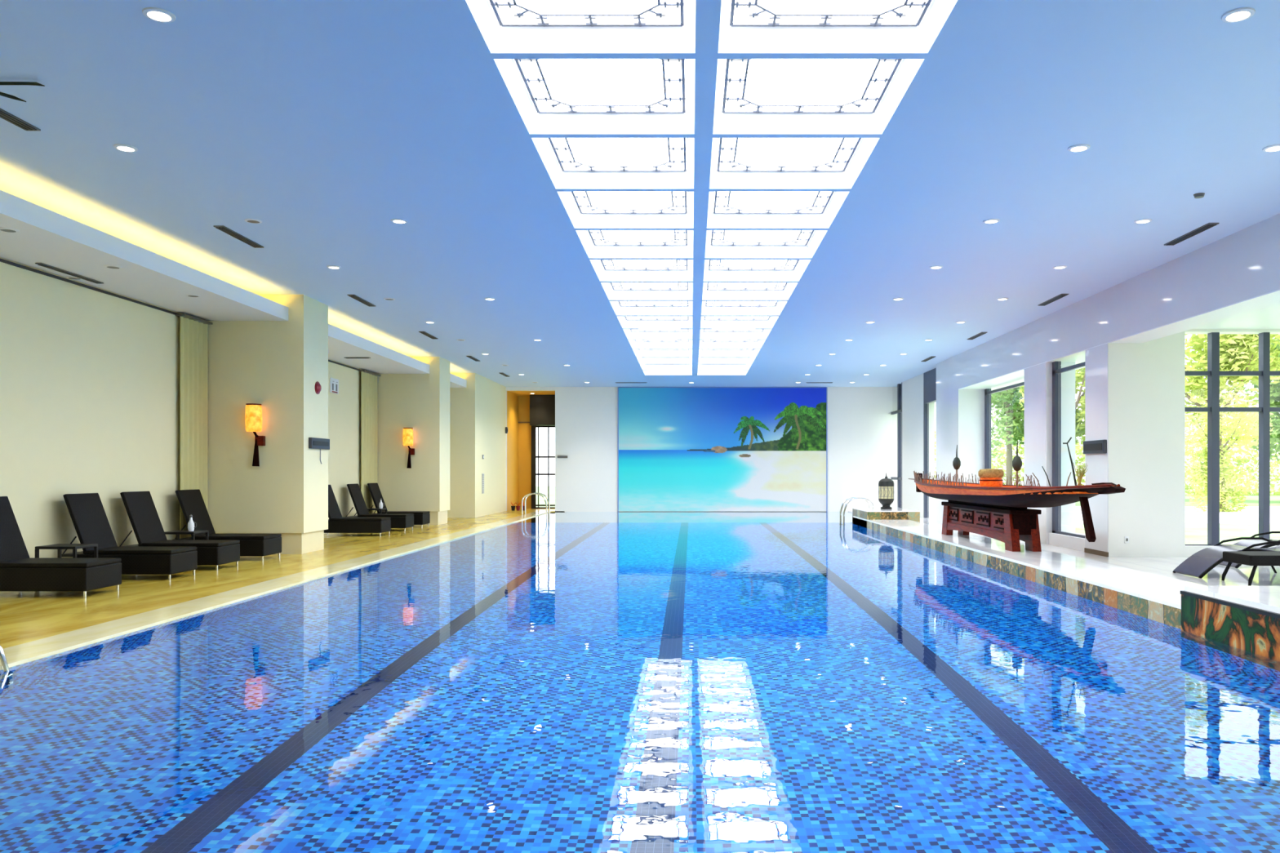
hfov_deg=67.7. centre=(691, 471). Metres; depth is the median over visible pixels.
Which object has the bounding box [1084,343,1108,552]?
wall
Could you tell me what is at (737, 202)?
light panel
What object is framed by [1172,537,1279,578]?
chaise
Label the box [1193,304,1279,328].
ceiling
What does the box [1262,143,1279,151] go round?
recessed light
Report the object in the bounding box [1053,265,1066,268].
recessed light
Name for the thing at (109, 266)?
recessed light
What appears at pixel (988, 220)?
recessed light
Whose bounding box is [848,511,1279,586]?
floor
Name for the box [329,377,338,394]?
wall sign
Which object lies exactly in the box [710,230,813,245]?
light panel
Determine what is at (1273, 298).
ceiling
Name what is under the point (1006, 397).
tree
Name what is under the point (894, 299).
recessed light
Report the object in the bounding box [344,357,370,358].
ceiling vent
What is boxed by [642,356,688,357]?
light panel
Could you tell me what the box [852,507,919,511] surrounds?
platform
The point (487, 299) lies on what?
recessed light
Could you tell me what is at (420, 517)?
sun lounger
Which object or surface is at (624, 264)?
light panel
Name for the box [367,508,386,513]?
side table
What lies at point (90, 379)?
wall
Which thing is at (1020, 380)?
wall
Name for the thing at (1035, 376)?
wall
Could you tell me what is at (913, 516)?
cladding
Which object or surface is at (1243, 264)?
beam
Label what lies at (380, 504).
carafe
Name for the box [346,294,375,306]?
ceiling vent
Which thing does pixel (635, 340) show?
light panel
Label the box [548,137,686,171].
light panel
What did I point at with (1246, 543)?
chaise
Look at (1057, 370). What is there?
window
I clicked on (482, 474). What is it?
air vent
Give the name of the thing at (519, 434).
wall
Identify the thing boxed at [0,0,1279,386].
ceiling
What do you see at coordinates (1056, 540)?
window sill
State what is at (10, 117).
ceiling vent
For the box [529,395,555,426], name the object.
wall alcove header
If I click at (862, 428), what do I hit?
wall
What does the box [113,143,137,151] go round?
recessed light
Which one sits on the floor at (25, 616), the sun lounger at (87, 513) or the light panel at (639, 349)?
the sun lounger at (87, 513)
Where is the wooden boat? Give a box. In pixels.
[908,471,1125,542]
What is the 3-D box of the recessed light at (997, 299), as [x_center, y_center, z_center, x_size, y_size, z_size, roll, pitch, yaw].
[4.824,-2.674,14.755,0.176,0.012,0.176,0,0,0]
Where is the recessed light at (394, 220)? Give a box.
[390,218,407,223]
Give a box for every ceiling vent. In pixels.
[0,107,40,130]
[35,262,103,284]
[213,225,263,248]
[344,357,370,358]
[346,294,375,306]
[418,331,437,338]
[466,355,479,361]
[615,382,647,382]
[805,382,832,382]
[920,355,935,361]
[966,332,986,339]
[1037,293,1068,306]
[1164,222,1219,245]
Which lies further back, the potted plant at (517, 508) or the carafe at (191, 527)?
the potted plant at (517, 508)
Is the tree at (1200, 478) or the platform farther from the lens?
the tree at (1200, 478)
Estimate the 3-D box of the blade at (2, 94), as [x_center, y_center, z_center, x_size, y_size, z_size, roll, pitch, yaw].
[-4.702,-2.569,6.499,0.330,0.093,0.024,0,0,0]
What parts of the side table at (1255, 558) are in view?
leg, leg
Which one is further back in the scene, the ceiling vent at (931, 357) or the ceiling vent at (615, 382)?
the ceiling vent at (615, 382)
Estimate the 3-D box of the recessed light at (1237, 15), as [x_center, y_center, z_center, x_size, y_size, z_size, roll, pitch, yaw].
[3.205,-2.674,5.581,0.176,0.012,0.176,0,0,0]
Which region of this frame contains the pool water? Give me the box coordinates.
[0,511,1279,852]
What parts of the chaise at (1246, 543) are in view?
frame, armrest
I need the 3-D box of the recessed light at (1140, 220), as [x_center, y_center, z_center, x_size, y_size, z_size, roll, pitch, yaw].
[4.824,-2.674,10.168,0.176,0.012,0.176,0,0,0]
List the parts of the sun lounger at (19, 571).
backrest, seat, leg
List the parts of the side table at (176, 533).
leg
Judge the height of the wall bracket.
0.070 m
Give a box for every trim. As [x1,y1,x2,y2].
[0,258,359,370]
[1046,362,1075,544]
[1180,591,1279,618]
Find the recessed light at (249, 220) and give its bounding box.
[244,218,262,223]
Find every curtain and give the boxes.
[175,313,213,538]
[358,369,380,513]
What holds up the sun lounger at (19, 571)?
on the floor at (25, 616)
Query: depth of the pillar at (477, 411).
26.08 m
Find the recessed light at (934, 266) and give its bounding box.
[928,265,942,268]
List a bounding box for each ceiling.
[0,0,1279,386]
[0,190,466,387]
[958,288,1279,389]
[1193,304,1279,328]
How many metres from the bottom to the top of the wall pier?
3.610 m
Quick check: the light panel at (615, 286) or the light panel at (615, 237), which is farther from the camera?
the light panel at (615, 286)
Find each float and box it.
[952,444,960,484]
[1012,440,1022,487]
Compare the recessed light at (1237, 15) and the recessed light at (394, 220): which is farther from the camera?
the recessed light at (394, 220)
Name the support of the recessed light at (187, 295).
in the ceiling at (46, 236)
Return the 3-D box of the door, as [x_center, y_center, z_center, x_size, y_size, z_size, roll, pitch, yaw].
[-4.855,-0.150,32.250,1.110,2.800,0.100,0,0,0]
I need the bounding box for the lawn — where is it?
[536,486,1279,544]
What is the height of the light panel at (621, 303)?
0.044 m
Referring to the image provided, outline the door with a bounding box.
[531,426,555,508]
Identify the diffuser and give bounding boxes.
[631,328,688,330]
[702,328,762,330]
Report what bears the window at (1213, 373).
in the wall at (1147, 380)
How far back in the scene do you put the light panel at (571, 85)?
7.03 m
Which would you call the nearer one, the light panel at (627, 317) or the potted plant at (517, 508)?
the light panel at (627, 317)
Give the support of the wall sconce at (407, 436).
attached to the pillar at (420, 402)
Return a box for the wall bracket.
[557,455,567,457]
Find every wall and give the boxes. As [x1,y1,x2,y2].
[0,257,361,558]
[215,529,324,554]
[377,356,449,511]
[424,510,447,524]
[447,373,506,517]
[506,386,897,511]
[506,391,555,511]
[902,373,934,517]
[933,360,1084,407]
[936,354,984,523]
[1024,362,1046,544]
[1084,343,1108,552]
[1108,328,1279,556]
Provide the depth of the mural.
30.05 m
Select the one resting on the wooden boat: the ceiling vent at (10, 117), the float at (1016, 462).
the float at (1016, 462)
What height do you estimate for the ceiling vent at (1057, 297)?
0.018 m
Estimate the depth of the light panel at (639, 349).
22.12 m
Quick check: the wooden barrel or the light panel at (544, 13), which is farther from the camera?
the wooden barrel
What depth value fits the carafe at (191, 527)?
12.93 m
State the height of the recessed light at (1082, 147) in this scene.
0.012 m
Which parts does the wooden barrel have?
lid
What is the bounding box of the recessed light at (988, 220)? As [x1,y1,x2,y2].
[982,218,999,223]
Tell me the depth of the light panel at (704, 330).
19.07 m
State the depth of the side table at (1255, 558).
10.50 m
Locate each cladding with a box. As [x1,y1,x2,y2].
[852,508,919,528]
[852,516,1181,629]
[1181,594,1279,662]
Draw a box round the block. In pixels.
[1184,586,1279,613]
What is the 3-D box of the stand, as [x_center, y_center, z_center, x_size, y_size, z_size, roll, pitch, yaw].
[4.525,0.782,14.648,0.430,0.592,3.630,0,0,0]
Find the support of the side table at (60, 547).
on the floor at (25, 616)
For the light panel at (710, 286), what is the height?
0.044 m
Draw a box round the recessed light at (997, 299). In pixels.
[996,297,1008,300]
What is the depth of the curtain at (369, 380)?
21.59 m
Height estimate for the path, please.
0.070 m
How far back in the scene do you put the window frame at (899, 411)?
29.05 m
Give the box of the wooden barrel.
[977,468,1004,487]
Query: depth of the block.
7.13 m
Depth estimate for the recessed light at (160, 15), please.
5.57 m
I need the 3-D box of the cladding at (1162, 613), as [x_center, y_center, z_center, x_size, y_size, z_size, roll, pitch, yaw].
[4.400,1.330,15.495,0.900,0.440,15.710,0,0,0]
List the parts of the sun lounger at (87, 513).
rail, backrest, seat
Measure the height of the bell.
0.200 m
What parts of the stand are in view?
leg, leg, panel, leg, panel, leg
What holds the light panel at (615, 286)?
attached to the ceiling at (324, 123)
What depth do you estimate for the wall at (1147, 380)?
13.94 m
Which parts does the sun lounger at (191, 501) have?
rail, backrest, seat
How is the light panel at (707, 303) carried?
attached to the ceiling at (324, 123)
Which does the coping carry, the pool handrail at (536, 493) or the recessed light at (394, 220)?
the pool handrail at (536, 493)
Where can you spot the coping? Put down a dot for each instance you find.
(29, 651)
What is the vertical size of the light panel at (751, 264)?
0.044 m
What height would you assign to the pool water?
0.001 m
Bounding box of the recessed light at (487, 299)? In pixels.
[484,297,495,300]
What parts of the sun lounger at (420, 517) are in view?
backrest, seat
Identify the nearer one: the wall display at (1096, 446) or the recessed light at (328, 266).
the recessed light at (328, 266)
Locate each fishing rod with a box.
[1041,466,1050,486]
[1062,437,1076,485]
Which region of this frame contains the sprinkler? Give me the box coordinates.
[1193,192,1204,198]
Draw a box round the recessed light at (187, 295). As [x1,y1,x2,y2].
[185,293,200,297]
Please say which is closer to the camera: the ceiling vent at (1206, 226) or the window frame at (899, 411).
the ceiling vent at (1206, 226)
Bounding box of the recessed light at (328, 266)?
[326,265,341,268]
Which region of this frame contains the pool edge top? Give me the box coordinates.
[853,515,1206,608]
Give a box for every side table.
[35,543,97,558]
[164,530,208,540]
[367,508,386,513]
[1221,551,1279,586]
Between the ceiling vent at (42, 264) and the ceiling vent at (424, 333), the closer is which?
the ceiling vent at (42, 264)
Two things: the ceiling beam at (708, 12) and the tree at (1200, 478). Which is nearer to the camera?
the ceiling beam at (708, 12)
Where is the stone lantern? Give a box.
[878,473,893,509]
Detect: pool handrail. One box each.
[0,645,9,671]
[521,492,550,515]
[840,497,874,524]
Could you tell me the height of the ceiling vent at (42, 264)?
0.018 m
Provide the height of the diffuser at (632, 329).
0.020 m
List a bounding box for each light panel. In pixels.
[488,0,684,26]
[514,58,685,113]
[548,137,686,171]
[571,191,687,213]
[587,230,687,245]
[600,259,688,270]
[610,282,688,289]
[617,301,688,306]
[624,315,688,319]
[630,328,688,331]
[635,339,688,341]
[639,349,688,350]
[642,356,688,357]
[701,356,749,357]
[702,328,764,331]
[702,339,758,341]
[702,349,753,350]
[704,315,770,319]
[705,301,777,306]
[706,282,787,289]
[708,259,799,270]
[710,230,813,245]
[713,191,833,213]
[716,137,861,171]
[721,58,902,113]
[728,0,931,26]
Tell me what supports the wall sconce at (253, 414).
attached to the wall pier
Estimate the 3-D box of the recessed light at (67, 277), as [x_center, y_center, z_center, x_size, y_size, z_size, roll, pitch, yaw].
[-7.236,-2.274,11.177,0.176,0.012,0.176,0,0,0]
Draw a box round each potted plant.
[511,502,515,511]
[515,502,520,511]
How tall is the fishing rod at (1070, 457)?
0.640 m
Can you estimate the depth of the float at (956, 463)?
16.32 m
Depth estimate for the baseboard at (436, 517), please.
22.30 m
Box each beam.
[692,0,721,375]
[958,213,1279,388]
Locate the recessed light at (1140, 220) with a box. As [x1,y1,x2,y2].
[1133,218,1151,223]
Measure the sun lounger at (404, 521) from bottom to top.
0.992 m
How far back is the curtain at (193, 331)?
14.01 m
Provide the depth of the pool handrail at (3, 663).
6.07 m
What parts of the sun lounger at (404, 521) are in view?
backrest, seat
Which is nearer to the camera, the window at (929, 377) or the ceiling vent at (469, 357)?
the ceiling vent at (469, 357)
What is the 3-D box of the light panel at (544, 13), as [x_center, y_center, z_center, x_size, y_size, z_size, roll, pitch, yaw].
[-0.628,-2.848,5.418,1.169,0.044,1.257,0,0,0]
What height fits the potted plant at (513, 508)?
0.298 m
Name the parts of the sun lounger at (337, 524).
backrest, seat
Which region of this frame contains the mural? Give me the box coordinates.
[617,386,826,511]
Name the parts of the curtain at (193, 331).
rail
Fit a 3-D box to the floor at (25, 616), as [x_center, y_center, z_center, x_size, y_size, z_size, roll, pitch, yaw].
[-5.785,1.400,15.400,3.570,0.300,36.800,0,0,0]
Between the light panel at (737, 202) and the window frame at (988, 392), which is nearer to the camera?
the light panel at (737, 202)
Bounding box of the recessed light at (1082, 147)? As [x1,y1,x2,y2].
[1067,143,1090,151]
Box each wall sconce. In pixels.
[244,403,265,466]
[402,427,414,468]
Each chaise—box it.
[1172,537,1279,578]
[1218,531,1279,568]
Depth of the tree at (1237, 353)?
36.90 m
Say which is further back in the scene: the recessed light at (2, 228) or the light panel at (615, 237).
the light panel at (615, 237)
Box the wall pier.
[208,294,328,533]
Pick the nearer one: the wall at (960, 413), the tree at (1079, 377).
the wall at (960, 413)
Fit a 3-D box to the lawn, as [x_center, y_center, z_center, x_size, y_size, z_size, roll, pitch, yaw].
[20.000,1.575,25.000,80.000,0.350,130.000,0,0,0]
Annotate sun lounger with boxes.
[0,496,121,597]
[62,493,197,580]
[120,491,239,570]
[172,488,281,560]
[324,484,391,536]
[344,483,413,531]
[367,483,430,528]
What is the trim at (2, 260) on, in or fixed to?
attached to the wall at (90, 379)
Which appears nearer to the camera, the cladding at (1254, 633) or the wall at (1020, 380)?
the cladding at (1254, 633)
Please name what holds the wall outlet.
attached to the wall at (1147, 380)
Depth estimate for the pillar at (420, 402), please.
22.19 m
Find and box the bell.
[315,381,321,394]
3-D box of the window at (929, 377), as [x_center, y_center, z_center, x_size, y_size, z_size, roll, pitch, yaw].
[6.380,-0.715,24.811,0.120,3.930,2.178,0,0,0]
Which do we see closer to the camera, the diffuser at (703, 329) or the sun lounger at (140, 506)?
the sun lounger at (140, 506)
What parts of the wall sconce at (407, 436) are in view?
lamp shade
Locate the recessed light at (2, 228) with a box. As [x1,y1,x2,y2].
[0,226,19,232]
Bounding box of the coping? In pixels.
[0,511,551,670]
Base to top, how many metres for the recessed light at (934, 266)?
0.012 m
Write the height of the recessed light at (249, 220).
0.012 m
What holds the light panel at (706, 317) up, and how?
attached to the ceiling at (324, 123)
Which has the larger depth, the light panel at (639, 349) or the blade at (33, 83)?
the light panel at (639, 349)
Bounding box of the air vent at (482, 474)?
[481,473,484,493]
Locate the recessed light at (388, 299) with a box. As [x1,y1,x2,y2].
[383,297,395,300]
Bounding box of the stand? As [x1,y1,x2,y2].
[941,500,1041,551]
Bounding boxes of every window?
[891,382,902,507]
[923,368,936,517]
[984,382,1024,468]
[1052,361,1084,537]
[1185,332,1279,546]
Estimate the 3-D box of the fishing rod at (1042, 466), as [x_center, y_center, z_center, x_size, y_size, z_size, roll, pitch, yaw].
[4.500,0.095,12.036,0.136,0.332,0.014,0,0,0]
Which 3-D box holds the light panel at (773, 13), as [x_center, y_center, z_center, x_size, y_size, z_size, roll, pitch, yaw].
[0.843,-2.848,5.418,1.203,0.044,1.257,0,0,0]
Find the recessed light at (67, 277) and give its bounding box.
[66,275,81,279]
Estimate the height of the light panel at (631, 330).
0.044 m
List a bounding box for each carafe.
[187,514,196,531]
[378,497,384,508]
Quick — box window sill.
[1048,533,1084,551]
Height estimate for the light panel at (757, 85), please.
0.044 m
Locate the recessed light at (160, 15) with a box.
[142,7,176,22]
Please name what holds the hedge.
on the lawn
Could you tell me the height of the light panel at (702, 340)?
0.044 m
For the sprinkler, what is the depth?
9.16 m
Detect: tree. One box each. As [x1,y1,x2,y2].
[991,386,1024,484]
[1018,367,1084,448]
[1185,333,1279,469]
[1185,386,1274,511]
[1224,334,1279,461]
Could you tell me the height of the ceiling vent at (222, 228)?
0.018 m
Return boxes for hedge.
[934,416,1279,495]
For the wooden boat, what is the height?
0.809 m
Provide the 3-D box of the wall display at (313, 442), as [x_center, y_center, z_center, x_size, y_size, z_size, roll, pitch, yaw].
[-5.831,-0.321,14.950,0.058,0.408,0.740,0,0,0]
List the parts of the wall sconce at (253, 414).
lamp shade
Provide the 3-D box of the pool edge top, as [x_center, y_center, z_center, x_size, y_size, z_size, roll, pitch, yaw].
[4.410,1.094,15.420,0.920,0.032,15.560,0,0,0]
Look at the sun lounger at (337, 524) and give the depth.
18.39 m
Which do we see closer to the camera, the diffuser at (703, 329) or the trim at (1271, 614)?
the trim at (1271, 614)
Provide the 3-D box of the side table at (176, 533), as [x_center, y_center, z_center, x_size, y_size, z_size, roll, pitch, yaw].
[-6.880,1.030,12.950,0.440,0.440,0.400,0,0,0]
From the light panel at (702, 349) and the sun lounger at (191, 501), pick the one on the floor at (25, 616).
the sun lounger at (191, 501)
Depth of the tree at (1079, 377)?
41.43 m
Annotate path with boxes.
[934,506,1279,524]
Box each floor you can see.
[0,508,564,648]
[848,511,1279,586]
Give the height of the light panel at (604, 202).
0.044 m
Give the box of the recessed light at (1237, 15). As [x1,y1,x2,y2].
[1221,7,1255,22]
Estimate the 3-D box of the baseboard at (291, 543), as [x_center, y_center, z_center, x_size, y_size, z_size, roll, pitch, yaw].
[-6.640,1.090,14.889,1.460,0.320,0.872,0,0,0]
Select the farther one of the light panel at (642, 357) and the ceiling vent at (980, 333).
the light panel at (642, 357)
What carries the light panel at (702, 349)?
attached to the ceiling at (324, 123)
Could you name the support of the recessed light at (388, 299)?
in the ceiling at (324, 123)
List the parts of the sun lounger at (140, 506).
backrest, seat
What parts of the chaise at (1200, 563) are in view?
frame, armrest, armrest, leg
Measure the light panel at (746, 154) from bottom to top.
0.044 m
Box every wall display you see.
[308,437,329,464]
[1083,440,1106,453]
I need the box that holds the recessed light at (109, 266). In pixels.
[103,264,122,268]
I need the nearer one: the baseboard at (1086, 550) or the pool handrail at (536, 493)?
the baseboard at (1086, 550)
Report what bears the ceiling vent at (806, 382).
in the ceiling at (324, 123)
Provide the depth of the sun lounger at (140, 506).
12.19 m
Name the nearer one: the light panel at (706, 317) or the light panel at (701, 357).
the light panel at (706, 317)
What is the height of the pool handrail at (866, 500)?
1.139 m
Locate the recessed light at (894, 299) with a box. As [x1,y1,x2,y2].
[892,297,903,300]
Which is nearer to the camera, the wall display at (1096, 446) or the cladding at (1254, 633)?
the cladding at (1254, 633)
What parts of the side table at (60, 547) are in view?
leg, leg, leg, leg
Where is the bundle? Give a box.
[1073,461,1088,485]
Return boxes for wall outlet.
[1124,536,1128,542]
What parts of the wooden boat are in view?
bow post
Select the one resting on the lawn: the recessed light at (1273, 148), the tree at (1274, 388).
the tree at (1274, 388)
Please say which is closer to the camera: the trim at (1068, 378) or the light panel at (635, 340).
the trim at (1068, 378)
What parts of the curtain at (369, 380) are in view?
rail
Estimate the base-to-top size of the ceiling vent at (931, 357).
0.018 m
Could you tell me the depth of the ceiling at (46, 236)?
11.26 m
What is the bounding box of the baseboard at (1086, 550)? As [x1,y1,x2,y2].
[1084,547,1108,556]

